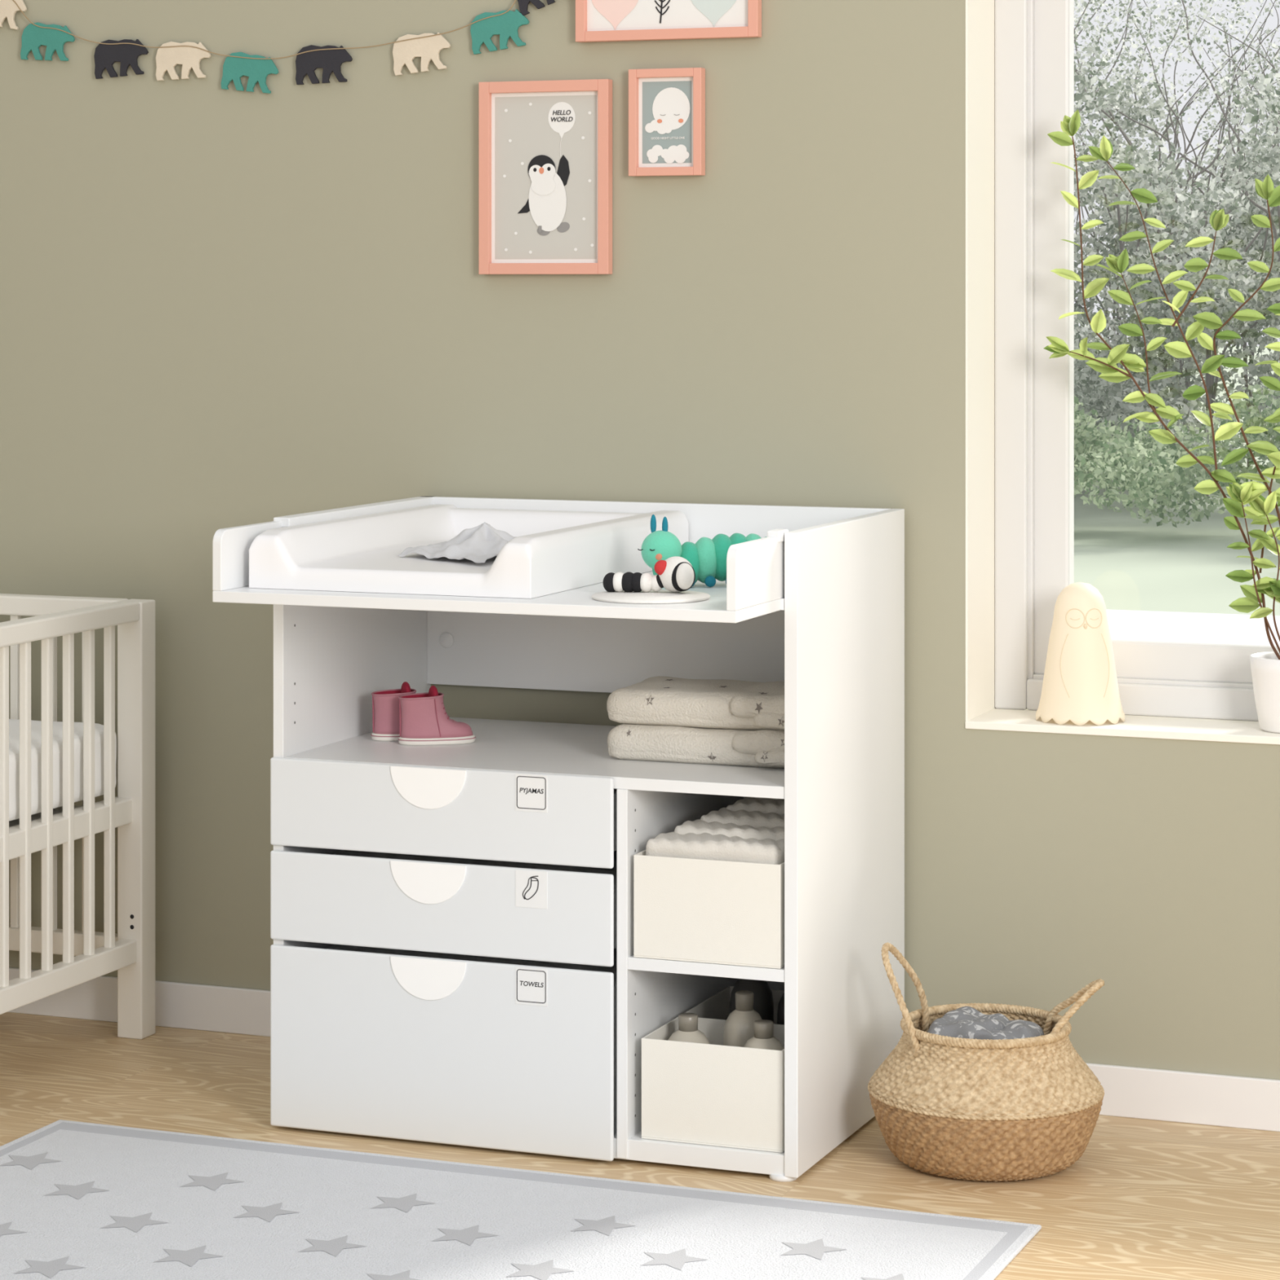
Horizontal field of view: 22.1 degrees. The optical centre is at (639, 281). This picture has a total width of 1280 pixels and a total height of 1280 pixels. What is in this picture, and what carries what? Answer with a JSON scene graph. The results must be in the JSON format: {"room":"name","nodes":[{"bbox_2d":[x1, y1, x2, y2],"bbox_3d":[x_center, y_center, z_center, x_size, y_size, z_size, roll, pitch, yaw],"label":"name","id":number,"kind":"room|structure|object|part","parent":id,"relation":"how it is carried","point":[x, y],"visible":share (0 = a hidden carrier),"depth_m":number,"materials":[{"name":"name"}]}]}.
{"room":"children's room","nodes":[
{"label":"children's room","id":0,"kind":"room"},
{"bbox_2d":[0,0,1006,1013],"bbox_3d":[0.975,0.136,5.529,7.000,2.700,0.300,0,0,21],"label":"wall","id":1,"kind":"structure","parent":0,"point":[220,308],"depth_m":5.92,"materials":[{"name":"green paint"}]},
{"bbox_2d":[0,0,555,93],"bbox_3d":[-0.710,-0.468,6.015,1.267,0.244,0.008,0,0,21],"label":"garland","id":2,"kind":"object","parent":1,"relation":"attached to","point":[506,24],"visible":1,"depth_m":6.02,"materials":[{"name":"multicoloured wood"}]},
{"bbox_2d":[478,79,612,274],"bbox_3d":[-0.168,-0.184,5.800,0.249,0.343,0.022,0,0,21],"label":"picture frame","id":3,"kind":"object","parent":1,"relation":"attached to","point":[545,147],"visible":1,"depth_m":5.80,"materials":[{"name":"pink"}]},
{"bbox_3d":[-0.275,-0.184,5.842,0.020,0.343,0.022,0,0,21],"label":"frame","id":4,"kind":"part","parent":3,"relation":"part of","materials":[{"name":"pink wood"}]},
{"bbox_3d":[-0.177,-0.093,5.803,0.006,0.012,0.001,0,0,21],"label":"leg","id":5,"kind":"part","parent":3,"relation":"part of","materials":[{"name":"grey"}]},
{"bbox_3d":[-0.168,-0.346,5.800,0.209,0.020,0.022,0,0,21],"label":"frame","id":6,"kind":"part","parent":3,"relation":"part of","materials":[{"name":"pink wood"}]},
{"bbox_3d":[-0.168,-0.023,5.800,0.209,0.020,0.022,0,0,21],"label":"frame","id":7,"kind":"part","parent":3,"relation":"part of","materials":[{"name":"pink wood"}]},
{"bbox_2d":[494,94,596,259],"bbox_3d":[-0.168,-0.184,5.801,0.195,0.289,0.001,0,0,21],"label":"print","id":8,"kind":"object","parent":3,"relation":"on","point":[545,145],"depth_m":5.80,"materials":[{"name":"grey paper"}]},
{"bbox_3d":[-0.061,-0.184,5.759,0.020,0.343,0.022,0,0,21],"label":"frame","id":9,"kind":"part","parent":3,"relation":"part of","materials":[{"name":"pink wood"}]},
{"bbox_2d":[7,967,1279,1131],"bbox_3d":[0.965,1.345,5.366,6.900,0.083,0.010,0,0,21],"label":"baseboard","id":10,"kind":"structure","parent":1,"relation":"attached to","point":[1134,1092],"depth_m":5.43,"materials":[{"name":"white wood"}]},
{"bbox_2d":[628,67,705,176],"bbox_3d":[0.047,-0.279,5.716,0.136,0.187,0.022,0,0,21],"label":"picture frame","id":11,"kind":"object","parent":1,"relation":"attached to","point":[667,106],"visible":1,"depth_m":5.71,"materials":[{"name":"pink wood"}]},
{"bbox_3d":[-0.010,-0.279,5.739,0.015,0.187,0.022,0,0,21],"label":"frame","id":12,"kind":"part","parent":11,"relation":"part of","materials":[{"name":"pink wood"}]},
{"bbox_3d":[0.047,-0.364,5.716,0.106,0.015,0.022,0,0,21],"label":"frame","id":13,"kind":"part","parent":11,"relation":"part of","materials":[{"name":"pink wood"}]},
{"bbox_3d":[0.047,-0.193,5.716,0.106,0.015,0.022,0,0,21],"label":"frame","id":14,"kind":"part","parent":11,"relation":"part of","materials":[{"name":"pink wood"}]},
{"bbox_2d":[642,80,691,163],"bbox_3d":[0.047,-0.279,5.717,0.092,0.143,0.001,0,0,21],"label":"print","id":15,"kind":"object","parent":11,"relation":"on","point":[666,104],"depth_m":5.72,"materials":[{"name":"grey paper"}]},
{"bbox_3d":[0.103,-0.279,5.694,0.015,0.187,0.022,0,0,21],"label":"frame","id":16,"kind":"part","parent":11,"relation":"part of","materials":[{"name":"pink wood"}]},
{"bbox_2d":[575,0,761,42],"bbox_3d":[0.048,-0.548,5.716,0.340,0.251,0.022,0,0,21],"label":"picture frame","id":17,"kind":"object","parent":1,"relation":"attached to","point":[596,20],"visible":1,"depth_m":5.71,"materials":[{"name":"pink wood"}]},
{"bbox_3d":[-0.102,-0.548,5.774,0.018,0.251,0.022,0,0,21],"label":"frame","id":18,"kind":"part","parent":17,"relation":"part of","materials":[{"name":"pink wood"}]},
{"bbox_3d":[0.048,-0.432,5.716,0.304,0.018,0.022,0,0,21],"label":"frame","id":19,"kind":"part","parent":17,"relation":"part of","materials":[{"name":"pink wood"}]},
{"bbox_2d":[589,0,747,29],"bbox_3d":[0.049,-0.548,5.717,0.296,0.207,0.001,0,0,21],"label":"print","id":20,"kind":"object","parent":17,"relation":"on","point":[603,14],"depth_m":5.72,"materials":[{"name":"white paper"}]},
{"bbox_3d":[0.199,-0.548,5.657,0.018,0.251,0.022,0,0,21],"label":"frame","id":21,"kind":"part","parent":17,"relation":"part of","materials":[{"name":"pink wood"}]},
{"bbox_2d":[965,0,995,720],"bbox_3d":[0.584,-0.011,5.614,0.004,1.507,0.176,0,0,21],"label":"reveal","id":22,"kind":"object","parent":1,"relation":"attached to","point":[980,14],"visible":1,"depth_m":5.59,"materials":[{"name":"white paint"}]},
{"bbox_2d":[964,0,1279,744],"bbox_3d":[1.361,-0.004,5.345,1.647,1.520,0.244,0,0,21],"label":"window","id":23,"kind":"structure","parent":1,"relation":"in","point":[997,719],"depth_m":5.68,"materials":[{"name":"white wood"}]},
{"bbox_3d":[0.656,-0.009,5.713,0.057,1.503,0.070,0,0,21],"label":"outer frame","id":24,"kind":"part","parent":23,"relation":"part of","materials":[{"name":"white paint"}]},
{"bbox_3d":[0.720,-0.006,5.697,0.066,1.385,0.043,0,0,21],"label":"sash","id":25,"kind":"part","parent":23,"relation":"part of","materials":[{"name":"white wood"}]},
{"bbox_2d":[1035,582,1124,725],"bbox_3d":[0.747,0.626,5.546,0.151,0.233,0.149,0,0,21],"label":"night light","id":26,"kind":"object","parent":23,"relation":"on","point":[1080,686],"visible":1,"depth_m":5.50,"materials":[{"name":"beige plastic"}]},
{"bbox_2d":[1032,673,1253,688],"bbox_3d":[1.394,0.687,5.430,1.509,0.010,0.054,0,0,21],"label":"sash rebate","id":27,"kind":"object","parent":23,"relation":"attached to","point":[1035,676],"depth_m":5.59,"materials":[{"name":"white wood"}]},
{"bbox_2d":[1043,109,1279,733],"bbox_3d":[0.979,0.225,5.455,0.613,1.035,0.141,0,0,21],"label":"plant","id":28,"kind":"object","parent":23,"relation":"on","point":[1264,666],"visible":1,"depth_m":5.47,"materials":[{"name":"green plant"}]},
{"bbox_3d":[1.077,0.681,5.415,0.132,0.123,0.132,0,0,21],"label":"pot","id":29,"kind":"part","parent":28,"relation":"part of","materials":[{"name":"white ceramic"}]},
{"bbox_3d":[1.396,0.652,5.434,1.385,0.068,0.043,0,0,21],"label":"sash","id":30,"kind":"part","parent":23,"relation":"part of","materials":[{"name":"white wood"}]},
{"bbox_2d":[965,709,1279,1079],"bbox_3d":[1.373,1.121,5.375,1.647,0.730,0.300,0,0,21],"label":"wall","id":31,"kind":"structure","parent":1,"relation":"attached to","point":[1148,868],"depth_m":5.43,"materials":[{"name":"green paint"}]},
{"bbox_2d":[1026,678,1258,721],"bbox_3d":[1.393,0.716,5.426,1.525,0.054,0.070,0,0,21],"label":"frame","id":32,"kind":"object","parent":31,"relation":"on","point":[1136,699],"visible":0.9,"depth_m":5.57,"materials":[{"name":"white wood"}]},
{"bbox_2d":[0,1012,1279,1279],"bbox_3d":[-0.304,1.436,2.111,6.900,0.100,7.000,0,0,21],"label":"floor","id":33,"kind":"structure","parent":0,"point":[1144,1199],"depth_m":5.14,"materials":[{"name":"brown wood"}]},
{"bbox_2d":[0,593,155,1039],"bbox_3d":[-1.600,0.986,5.943,1.260,0.801,0.670,0,0,21],"label":"crib","id":34,"kind":"object","parent":33,"relation":"on","point":[47,766],"visible":1,"depth_m":5.86,"materials":[{"name":"white paint"}]},
{"bbox_3d":[-1.597,0.976,5.942,1.157,0.020,0.580,0,0,21],"label":"mattress","id":35,"kind":"part","parent":34,"relation":"part of","materials":[{"name":"white fabric"}]},
{"bbox_3d":[-1.488,1.225,6.231,1.156,0.042,0.032,0,0,21],"label":"rail","id":36,"kind":"part","parent":34,"relation":"part of","materials":[{"name":"white paint"}]},
{"bbox_3d":[-1.488,0.603,6.231,1.156,0.036,0.040,0,0,21],"label":"rail","id":37,"kind":"part","parent":34,"relation":"part of","materials":[{"name":"white paint"}]},
{"bbox_3d":[-1.048,0.969,5.740,0.042,0.045,0.588,0,0,21],"label":"rail","id":38,"kind":"part","parent":34,"relation":"part of","materials":[{"name":"white paint"}]},
{"bbox_3d":[-1.038,1.225,5.724,0.032,0.042,0.566,0,0,21],"label":"rail","id":39,"kind":"part","parent":34,"relation":"part of","materials":[{"name":"white paint"}]},
{"bbox_3d":[-1.037,0.603,5.724,0.042,0.036,0.566,0,0,21],"label":"rail","id":40,"kind":"part","parent":34,"relation":"part of","materials":[{"name":"white paint"}]},
{"bbox_3d":[-0.925,0.986,6.012,0.052,0.800,0.052,0,0,21],"label":"post","id":41,"kind":"part","parent":34,"relation":"part of","materials":[{"name":"white paint"}]},
{"bbox_2d":[0,1120,1041,1279],"bbox_3d":[-0.423,1.382,4.473,1.658,0.008,1.315,0,0,21],"label":"rug","id":42,"kind":"object","parent":33,"relation":"on","point":[79,1200],"visible":1,"depth_m":4.79,"materials":[{"name":"white fabric"}]},
{"bbox_2d":[212,496,904,1182],"bbox_3d":[-0.113,0.884,5.361,0.906,1.003,0.776,0,0,21],"label":"table","id":43,"kind":"object","parent":33,"relation":"on","point":[453,962],"visible":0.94,"depth_m":5.25,"materials":[{"name":"white paint"}]},
{"bbox_3d":[-0.488,0.942,5.618,0.019,0.872,0.571,0,0,21],"label":"panel","id":44,"kind":"part","parent":43,"relation":"part of","materials":[{"name":"white paint"}]},
{"bbox_2d":[370,681,416,741],"bbox_3d":[-0.392,0.729,5.566,0.132,0.097,0.060,0,0,-17],"label":"shoe","id":45,"kind":"object","parent":43,"relation":"on","point":[385,703],"visible":0.55,"depth_m":5.54,"materials":[{"name":"pink"}]},
{"bbox_3d":[-0.339,1.118,5.241,0.134,0.066,0.003,0,0,21],"label":"drawer pull","id":46,"kind":"part","parent":43,"relation":"part of","materials":[{"name":"white"}]},
{"bbox_3d":[-0.339,0.964,5.241,0.134,0.066,0.003,0,0,21],"label":"drawer pull","id":47,"kind":"part","parent":43,"relation":"part of","materials":[{"name":"white"}]},
{"bbox_3d":[-0.339,0.812,5.241,0.134,0.066,0.003,0,0,21],"label":"drawer pull","id":48,"kind":"part","parent":43,"relation":"part of","materials":[{"name":"white"}]},
{"bbox_2d":[398,685,475,745],"bbox_3d":[-0.342,0.729,5.515,0.132,0.097,0.060,0,0,-15],"label":"shoe","id":49,"kind":"object","parent":43,"relation":"on","point":[424,719],"visible":1,"depth_m":5.49,"materials":[{"name":"pink"}]},
{"bbox_3d":[-0.323,1.232,5.241,0.603,0.296,0.010,0,0,21],"label":"drawer","id":50,"kind":"part","parent":43,"relation":"part of","materials":[{"name":"white wood"}]},
{"bbox_3d":[-0.323,1.002,5.241,0.603,0.145,0.010,0,0,21],"label":"drawer","id":51,"kind":"part","parent":43,"relation":"part of","materials":[{"name":"white wood"}]},
{"bbox_3d":[-0.323,0.850,5.241,0.603,0.143,0.010,0,0,21],"label":"drawer","id":52,"kind":"part","parent":43,"relation":"part of","materials":[{"name":"white wood"}]},
{"bbox_3d":[-0.346,0.641,5.847,0.028,0.028,0.008,0,0,21],"label":"cable knob","id":53,"kind":"part","parent":43,"relation":"part of","materials":[{"name":"white paint"}]},
{"bbox_2d":[248,503,688,598],"bbox_3d":[-0.269,0.442,5.444,0.488,0.090,0.696,0,0,21],"label":"changing pad","id":54,"kind":"object","parent":43,"relation":"on","point":[550,552],"visible":0.88,"depth_m":5.24,"materials":[{"name":"white plastic"}]},
{"bbox_2d":[398,521,515,563],"bbox_3d":[-0.272,0.421,5.357,0.198,0.053,0.348,0,0,21],"label":"cloth","id":55,"kind":"object","parent":54,"relation":"on","point":[482,542],"visible":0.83,"depth_m":5.30,"materials":[{"name":"white fabric"}]},
{"bbox_2d":[284,717,784,799],"bbox_3d":[-0.080,0.787,5.449,0.864,0.019,0.548,0,0,21],"label":"shelf","id":56,"kind":"object","parent":43,"relation":"attached to","point":[506,758],"depth_m":5.28,"materials":[{"name":"white paint"}]},
{"bbox_2d":[212,496,890,622],"bbox_3d":[-0.123,0.445,5.365,0.882,0.123,0.776,0,0,21],"label":"tabletop","id":57,"kind":"object","parent":43,"relation":"on","point":[762,573],"depth_m":5.12,"materials":[{"name":"white paint"}]},
{"bbox_2d":[591,589,710,604],"bbox_3d":[0.017,0.484,5.039,0.184,0.006,0.184,0,0,21],"label":"plate","id":58,"kind":"object","parent":43,"relation":"on","point":[663,596],"visible":0.99,"depth_m":5.00,"materials":[{"name":"white"}]},
{"bbox_2d":[603,556,695,592],"bbox_3d":[0.018,0.455,5.081,0.146,0.057,0.064,0,0,21],"label":"toy","id":59,"kind":"object","parent":58,"relation":"on","point":[675,574],"visible":1,"depth_m":5.06,"materials":[{"name":"black"}]},
{"bbox_3d":[-0.045,0.468,5.088,0.025,0.031,0.031,0,0,21],"label":"arm","id":60,"kind":"part","parent":59,"relation":"part of","materials":[{"name":"black fabric"}]},
{"bbox_3d":[-0.032,0.467,5.085,0.025,0.031,0.031,0,0,21],"label":"arm","id":61,"kind":"part","parent":59,"relation":"part of","materials":[{"name":"white fabric"}]},
{"bbox_3d":[-0.017,0.467,5.081,0.026,0.032,0.032,0,0,21],"label":"arm","id":62,"kind":"part","parent":59,"relation":"part of","materials":[{"name":"black fabric"}]},
{"bbox_3d":[-0.004,0.467,5.080,0.025,0.031,0.031,0,0,21],"label":"arm","id":63,"kind":"part","parent":59,"relation":"part of","materials":[{"name":"black fabric"}]},
{"bbox_3d":[0.010,0.467,5.077,0.024,0.030,0.030,0,0,21],"label":"arm","id":64,"kind":"part","parent":59,"relation":"part of","materials":[{"name":"white fabric"}]},
{"bbox_3d":[0.025,0.468,5.075,0.021,0.026,0.026,0,0,21],"label":"arm","id":65,"kind":"part","parent":59,"relation":"part of","materials":[{"name":"white fabric"}]},
{"bbox_2d":[607,723,784,768],"bbox_3d":[0.144,0.746,5.350,0.362,0.064,0.241,0,0,21],"label":"folded towel","id":66,"kind":"object","parent":43,"relation":"on","point":[625,741],"visible":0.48,"depth_m":5.26,"materials":[{"name":"beige fabric"}]},
{"bbox_2d":[606,675,784,730],"bbox_3d":[0.141,0.689,5.354,0.360,0.063,0.225,0,0,21],"label":"folded towel","id":67,"kind":"object","parent":66,"relation":"on","point":[723,704],"visible":0.69,"depth_m":5.29,"materials":[{"name":"beige fabric"}]},
{"bbox_2d":[637,514,766,586],"bbox_3d":[0.123,0.430,5.248,0.258,0.114,0.084,0,0,-5],"label":"plush","id":68,"kind":"object","parent":43,"relation":"on","point":[707,557],"visible":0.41,"depth_m":5.22,"materials":[{"name":"teal fabric"}]},
{"bbox_2d":[627,955,784,982],"bbox_3d":[0.201,1.069,5.339,0.260,0.019,0.549,0,0,21],"label":"shelf","id":69,"kind":"object","parent":43,"relation":"attached to","point":[637,966],"depth_m":5.09,"materials":[{"name":"white paint"}]},
{"bbox_2d":[633,849,784,968],"bbox_3d":[0.172,0.979,5.263,0.243,0.160,0.380,0,0,21],"label":"storage box","id":70,"kind":"object","parent":43,"relation":"on","point":[697,910],"visible":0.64,"depth_m":5.08,"materials":[{"name":"white"}]},
{"bbox_2d":[645,796,784,864],"bbox_3d":[0.172,0.943,5.262,0.235,0.224,0.364,0,0,21],"label":"folded towels","id":71,"kind":"object","parent":70,"relation":"in","point":[751,829],"visible":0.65,"depth_m":5.14,"materials":[{"name":"white fabric"}]},
{"bbox_2d":[641,986,784,1152],"bbox_3d":[0.185,1.267,5.285,0.234,0.158,0.410,0,0,21],"label":"storage box","id":72,"kind":"object","parent":43,"relation":"on","point":[715,1094],"visible":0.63,"depth_m":5.10,"materials":[{"name":"white fabric"}]},
{"bbox_2d":[668,1013,709,1044],"bbox_3d":[0.077,1.253,5.193,0.072,0.178,0.072,0,0,21],"label":"lotion bottle","id":73,"kind":"object","parent":72,"relation":"in","point":[687,1031],"visible":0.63,"depth_m":5.18,"materials":[{"name":"beige plastic"}]},
{"bbox_2d":[723,990,762,1047],"bbox_3d":[0.167,1.240,5.233,0.068,0.205,0.068,0,0,21],"label":"lotion bottle","id":74,"kind":"object","parent":72,"relation":"in","point":[739,1024],"visible":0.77,"depth_m":5.21,"materials":[{"name":"beige plastic"}]},
{"bbox_2d":[729,978,773,1022],"bbox_3d":[0.183,1.224,5.355,0.072,0.235,0.072,0,0,21],"label":"lotion bottle","id":75,"kind":"object","parent":72,"relation":"in","point":[763,1004],"visible":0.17,"depth_m":5.33,"materials":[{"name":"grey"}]},
{"bbox_2d":[743,1019,784,1050],"bbox_3d":[0.194,1.252,5.136,0.072,0.180,0.072,0,0,21],"label":"lotion bottle","id":76,"kind":"object","parent":72,"relation":"in","point":[763,1038],"visible":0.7,"depth_m":5.12,"materials":[{"name":"beige plastic"}]},
{"bbox_2d":[777,992,784,1024],"bbox_3d":[0.257,1.232,5.326,0.068,0.220,0.068,0,0,21],"label":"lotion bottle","id":77,"kind":"object","parent":72,"relation":"in","point":[780,1013],"visible":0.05,"depth_m":5.31,"materials":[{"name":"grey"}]},
{"bbox_3d":[0.336,0.882,5.296,0.022,0.992,0.571,0,0,21],"label":"panel","id":78,"kind":"part","parent":43,"relation":"part of","materials":[{"name":"white paint"}]},
{"bbox_2d":[867,942,1104,1181],"bbox_3d":[0.545,1.214,5.158,0.371,0.339,0.371,0,0,-42],"label":"seagrass basket","id":79,"kind":"object","parent":33,"relation":"on","point":[975,1109],"visible":0.97,"depth_m":5.03,"materials":[{"name":"beige wicker"}]},
{"bbox_3d":[0.428,1.131,5.168,0.082,0.174,0.146,0,0,21],"label":"handle","id":80,"kind":"part","parent":79,"relation":"part of","materials":[{"name":"beige wicker"}]},
{"bbox_3d":[0.427,1.132,5.168,0.081,0.173,0.144,0,0,21],"label":"handle","id":81,"kind":"part","parent":79,"relation":"part of","materials":[{"name":"beige wicker"}]},
{"bbox_3d":[0.417,1.132,5.167,0.068,0.175,0.149,0,0,9],"label":"handle","id":82,"kind":"part","parent":79,"relation":"part of","materials":[{"name":"beige wicker"}]},
{"bbox_2d":[927,1006,1044,1039],"bbox_3d":[0.539,1.212,5.158,0.210,0.111,0.188,0,0,21],"label":"garment","id":83,"kind":"object","parent":79,"relation":"in","point":[964,1022],"visible":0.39,"depth_m":5.12,"materials":[{"name":"grey fabric"}]},
{"bbox_3d":[0.667,1.157,5.136,0.107,0.114,0.140,0,0,21],"label":"handle","id":84,"kind":"part","parent":79,"relation":"part of","materials":[{"name":"beige wicker"}]},
{"bbox_3d":[0.667,1.157,5.135,0.106,0.112,0.142,0,0,21],"label":"handle","id":85,"kind":"part","parent":79,"relation":"part of","materials":[{"name":"beige wicker"}]},
{"bbox_3d":[0.667,1.157,5.135,0.106,0.113,0.141,0,0,21],"label":"handle","id":86,"kind":"part","parent":79,"relation":"part of","materials":[{"name":"beige wicker"}]},
{"bbox_2d":[1027,0,1034,679],"bbox_3d":[0.685,-0.008,5.706,0.012,1.399,0.054,0,0,21],"label":"window frame","id":87,"kind":"structure","parent":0,"point":[1030,2],"depth_m":5.68,"materials":[{"name":"white wood"}]},
{"label":"outside","id":88,"kind":"structure","parent":0,"visible":0},
{"bbox_2d":[1074,346,1279,615],"bbox_3d":[15.076,1.786,43.072,60.000,0.200,79.500,0,0,21],"label":"lawn","id":89,"kind":"structure","parent":88,"point":[1134,564],"depth_m":20.02,"materials":[{"name":"green plant"}]},
{"bbox_2d":[1074,0,1279,528],"bbox_3d":[3.732,-0.815,25.816,11.375,4.962,10.696,0,0,21],"label":"trees","id":90,"kind":"object","parent":89,"relation":"on","point":[1108,446],"visible":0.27,"depth_m":24.32,"materials":[{"name":"green plant"}]},
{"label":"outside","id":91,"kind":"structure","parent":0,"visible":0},
{"bbox_2d":[1106,608,1279,644],"bbox_3d":[3.906,1.676,14.422,60.000,0.020,3.000,0,0,21],"label":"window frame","id":92,"kind":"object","parent":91,"point":[1122,624],"depth_m":15.77,"materials":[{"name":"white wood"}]}
]}

